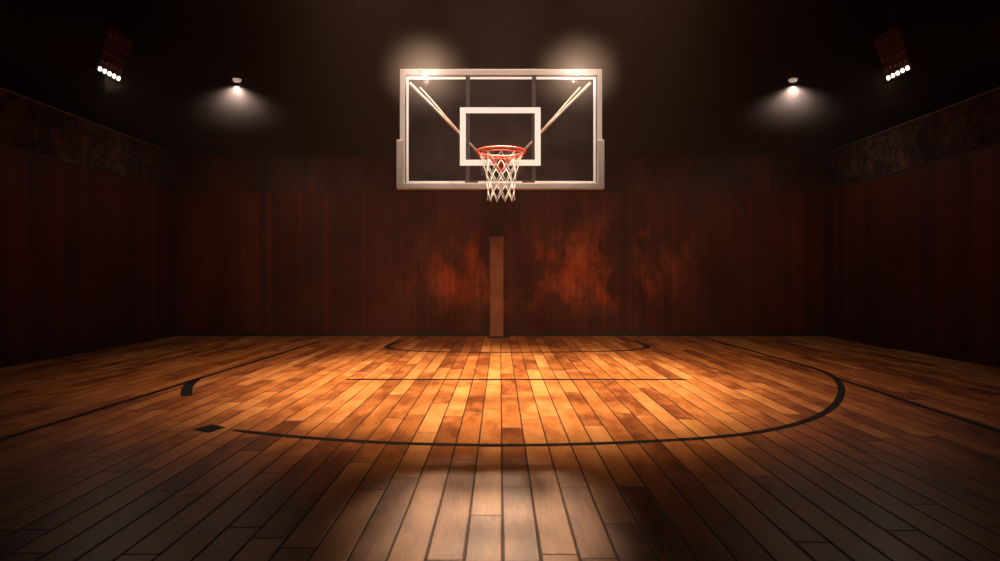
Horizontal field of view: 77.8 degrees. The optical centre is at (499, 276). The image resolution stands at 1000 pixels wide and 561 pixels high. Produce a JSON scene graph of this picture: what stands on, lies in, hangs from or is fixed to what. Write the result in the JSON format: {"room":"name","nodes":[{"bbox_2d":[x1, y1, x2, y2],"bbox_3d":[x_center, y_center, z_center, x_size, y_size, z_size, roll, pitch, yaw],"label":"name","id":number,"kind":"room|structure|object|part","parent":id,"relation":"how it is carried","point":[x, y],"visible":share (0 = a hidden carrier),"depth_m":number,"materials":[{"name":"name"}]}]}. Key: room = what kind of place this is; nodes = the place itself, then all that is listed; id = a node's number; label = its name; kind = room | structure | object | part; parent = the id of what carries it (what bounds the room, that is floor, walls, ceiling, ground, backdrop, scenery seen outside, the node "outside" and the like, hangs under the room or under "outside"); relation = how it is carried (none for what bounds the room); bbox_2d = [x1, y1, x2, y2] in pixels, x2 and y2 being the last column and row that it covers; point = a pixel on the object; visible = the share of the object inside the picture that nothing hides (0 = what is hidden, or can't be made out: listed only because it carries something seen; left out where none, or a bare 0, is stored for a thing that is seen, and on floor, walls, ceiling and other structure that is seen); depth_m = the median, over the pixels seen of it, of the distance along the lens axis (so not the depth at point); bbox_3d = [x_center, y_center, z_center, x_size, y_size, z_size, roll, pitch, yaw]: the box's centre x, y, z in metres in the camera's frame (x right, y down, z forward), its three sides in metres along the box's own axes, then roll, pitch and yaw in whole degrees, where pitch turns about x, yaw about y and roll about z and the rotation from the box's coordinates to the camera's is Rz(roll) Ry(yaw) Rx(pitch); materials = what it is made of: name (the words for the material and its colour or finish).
{"room":"arena","nodes":[
{"label":"arena","id":0,"kind":"room"},
{"bbox_2d":[0,0,104,125],"bbox_3d":[-7.500,-2.200,4.280,0.200,6.600,14.960,0,0,0],"label":"wall","id":1,"kind":"structure","parent":0,"point":[46,46],"depth_m":10.30,"materials":[{"name":"paint"}]},
{"bbox_2d":[0,89,176,367],"bbox_3d":[-6.130,-0.590,4.280,0.200,3.380,14.560,0,0,0],"label":"wall","id":2,"kind":"structure","parent":0,"point":[88,257],"depth_m":8.89,"materials":[{"name":"brown wood"}]},
{"bbox_2d":[0,144,176,191],"bbox_3d":[-6.034,-1.597,4.280,0.032,0.018,14.560,0,0,0],"label":"trim","id":3,"kind":"structure","parent":2,"relation":"attached to","point":[0,144],"depth_m":8.87,"materials":[{"name":"brown wood"}]},
{"bbox_2d":[0,87,176,154],"bbox_3d":[-6.138,-2.287,4.280,0.225,0.014,14.560,0,0,0],"label":"trim","id":4,"kind":"structure","parent":2,"relation":"attached to","point":[0,87],"depth_m":8.88,"materials":[{"name":"brown wood"}]},
{"bbox_2d":[0,336,999,560],"bbox_3d":[0.000,1.159,4.380,14.800,0.122,14.760,0,0,0],"label":"floor","id":5,"kind":"structure","parent":0,"point":[876,477],"depth_m":3.86,"materials":[{"name":"brown wood"}]},
{"bbox_2d":[0,341,320,440],"bbox_3d":[-3.271,1.099,6.401,0.067,0.001,8.520,0,0,3],"label":"sideline marking","id":6,"kind":"structure","parent":5,"relation":"on","point":[163,389],"depth_m":5.47,"materials":[{"name":"black paint"}]},
{"bbox_2d":[180,378,201,395],"bbox_3d":[-3.112,1.099,6.227,0.139,0.001,1.090,0,0,-21],"label":"arc end marking","id":7,"kind":"structure","parent":5,"relation":"on","point":[186,390],"depth_m":6.11,"materials":[{"name":"black paint"}]},
{"bbox_2d":[397,69,603,338],"bbox_3d":[0.004,-0.392,8.252,1.879,2.985,6.416,0,0,0],"label":"basketball hoop","id":8,"kind":"object","parent":5,"relation":"on","point":[499,168],"visible":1,"depth_m":5.63,"materials":[{"name":"white metal"}]},
{"bbox_3d":[-0.060,1.085,11.270,0.296,0.030,0.380,0,0,0],"label":"plate","id":9,"kind":"part","parent":8,"relation":"part of","materials":[{"name":"metal"}]},
{"bbox_3d":[-0.054,-0.900,8.395,0.238,0.280,5.410,0,0,0],"label":"arm","id":10,"kind":"part","parent":8,"relation":"part of","materials":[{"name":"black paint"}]},
{"bbox_3d":[0.000,-0.980,5.671,0.200,0.160,0.038,0,0,0],"label":"plate","id":11,"kind":"part","parent":8,"relation":"part of","materials":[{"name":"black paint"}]},
{"bbox_3d":[0.009,-1.345,5.644,1.832,1.080,0.052,0,0,0],"label":"frame","id":12,"kind":"part","parent":8,"relation":"part of","materials":[{"name":"beige paint"}]},
{"bbox_2d":[346,379,685,379],"bbox_3d":[0.172,1.099,6.654,3.649,0.001,0.075,0,0,0],"label":"free throw line","id":13,"kind":"object","parent":5,"relation":"on","point":[346,379],"visible":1,"depth_m":6.64,"materials":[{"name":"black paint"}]},
{"bbox_2d":[384,340,649,352],"bbox_3d":[0.281,1.099,9.882,4.228,0.001,1.725,0,0,0],"label":"arc","id":14,"kind":"object","parent":5,"relation":"on","point":[390,344],"visible":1,"depth_m":9.27,"materials":[{"name":"black paint"}]},
{"bbox_2d":[232,342,844,446],"bbox_3d":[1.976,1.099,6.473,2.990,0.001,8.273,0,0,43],"label":"three-point line","id":15,"kind":"object","parent":5,"relation":"on","point":[839,398],"visible":1,"depth_m":4.24,"materials":[{"name":"black paint"}]},
{"bbox_2d":[835,378,999,432],"bbox_3d":[3.541,1.099,4.431,0.078,0.001,4.648,0,0,3],"label":"sideline marking","id":16,"kind":"structure","parent":5,"relation":"on","point":[877,391],"depth_m":5.18,"materials":[{"name":"black paint"}]},
{"bbox_2d":[105,0,894,155],"bbox_3d":[0.000,-3.880,11.685,14.800,3.240,0.150,0,0,0],"label":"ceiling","id":17,"kind":"structure","parent":0,"point":[693,77],"depth_m":11.61,"materials":[{"name":"paint"}]},
{"bbox_2d":[177,191,822,330],"bbox_3d":[0.000,-0.250,11.660,14.800,2.700,0.200,0,0,0],"label":"wall","id":18,"kind":"structure","parent":0,"point":[247,260],"depth_m":11.56,"materials":[{"name":"brown wood"}]},
{"bbox_2d":[176,156,823,190],"bbox_3d":[0.000,-1.930,11.669,14.800,0.660,0.182,0,0,0],"label":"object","id":19,"kind":"structure","parent":18,"relation":"attached to","point":[193,173],"depth_m":11.58,"materials":[{"name":"brown wood"}]},
{"bbox_2d":[177,331,822,335],"bbox_3d":[0.000,1.055,11.551,12.020,0.090,0.018,0,0,0],"label":"baseboard","id":20,"kind":"structure","parent":18,"relation":"attached to","point":[179,333],"depth_m":11.54,"materials":[{"name":"brown wood"}]},
{"bbox_2d":[823,89,999,367],"bbox_3d":[6.130,-0.590,4.280,0.200,3.380,14.560,0,0,0],"label":"wall","id":21,"kind":"structure","parent":0,"point":[911,257],"depth_m":8.89,"materials":[{"name":"brown wood"}]},
{"bbox_2d":[823,144,999,191],"bbox_3d":[6.034,-1.597,4.280,0.032,0.018,14.560,0,0,0],"label":"trim","id":22,"kind":"structure","parent":21,"relation":"attached to","point":[997,144],"depth_m":8.87,"materials":[{"name":"brown wood"}]},
{"bbox_2d":[823,87,999,154],"bbox_3d":[6.138,-2.287,4.280,0.225,0.014,14.560,0,0,0],"label":"trim","id":23,"kind":"structure","parent":21,"relation":"attached to","point":[998,87],"depth_m":8.88,"materials":[{"name":"brown wood"}]},
{"bbox_2d":[895,0,999,125],"bbox_3d":[7.500,-2.200,4.280,0.200,6.600,14.960,0,0,0],"label":"wall","id":24,"kind":"structure","parent":0,"point":[957,42],"depth_m":10.25,"materials":[{"name":"paint"}]},
{"bbox_3d":[0.000,-5.575,4.280,15.200,0.150,14.960,0,0,0],"label":"ceiling","id":25,"kind":"structure","parent":0,"visible":0},
{"bbox_2d":[87,0,132,81],"bbox_3d":[-5.744,-4.234,9.141,0.340,2.537,0.560,0,0,0],"label":"floodlight","id":26,"kind":"object","parent":25,"relation":"hanging from","point":[110,51],"visible":1,"depth_m":9.03,"materials":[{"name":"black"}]},
{"bbox_2d":[231,0,242,82],"bbox_3d":[-4.157,-4.290,9.800,0.170,2.420,0.170,0,0,0],"label":"pendant light","id":27,"kind":"object","parent":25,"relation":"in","point":[236,72],"visible":1,"depth_m":9.79,"materials":[{"name":"metal"}]},
{"bbox_3d":[-4.157,-3.107,9.800,0.132,0.054,0.132,0,0,0],"label":"bulb","id":28,"kind":"part","parent":27,"relation":"part of","materials":[{"name":"white glass"}]},
{"bbox_3d":[-4.157,-4.407,9.800,0.022,2.186,0.022,0,0,23],"label":"hanging rod","id":29,"kind":"part","parent":27,"relation":"part of","materials":[{"name":"metal"}]},
{"bbox_2d":[787,0,798,82],"bbox_3d":[4.631,-4.290,9.800,0.170,2.420,0.170,0,0,0],"label":"pendant light","id":30,"kind":"object","parent":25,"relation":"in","point":[793,72],"visible":1,"depth_m":9.79,"materials":[{"name":"metal"}]},
{"bbox_3d":[4.631,-4.407,9.800,0.022,2.186,0.022,0,0,-23],"label":"hanging rod","id":31,"kind":"part","parent":30,"relation":"part of","materials":[{"name":"metal"}]},
{"bbox_3d":[4.631,-3.107,9.800,0.132,0.054,0.132,0,0,0],"label":"bulb","id":32,"kind":"part","parent":30,"relation":"part of","materials":[{"name":"white glass"}]},
{"bbox_2d":[874,0,920,80],"bbox_3d":[5.744,-4.211,8.975,0.340,2.582,0.560,0,0,0],"label":"floodlight","id":33,"kind":"object","parent":25,"relation":"hanging from","point":[896,49],"visible":1,"depth_m":8.87,"materials":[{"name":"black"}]}
]}

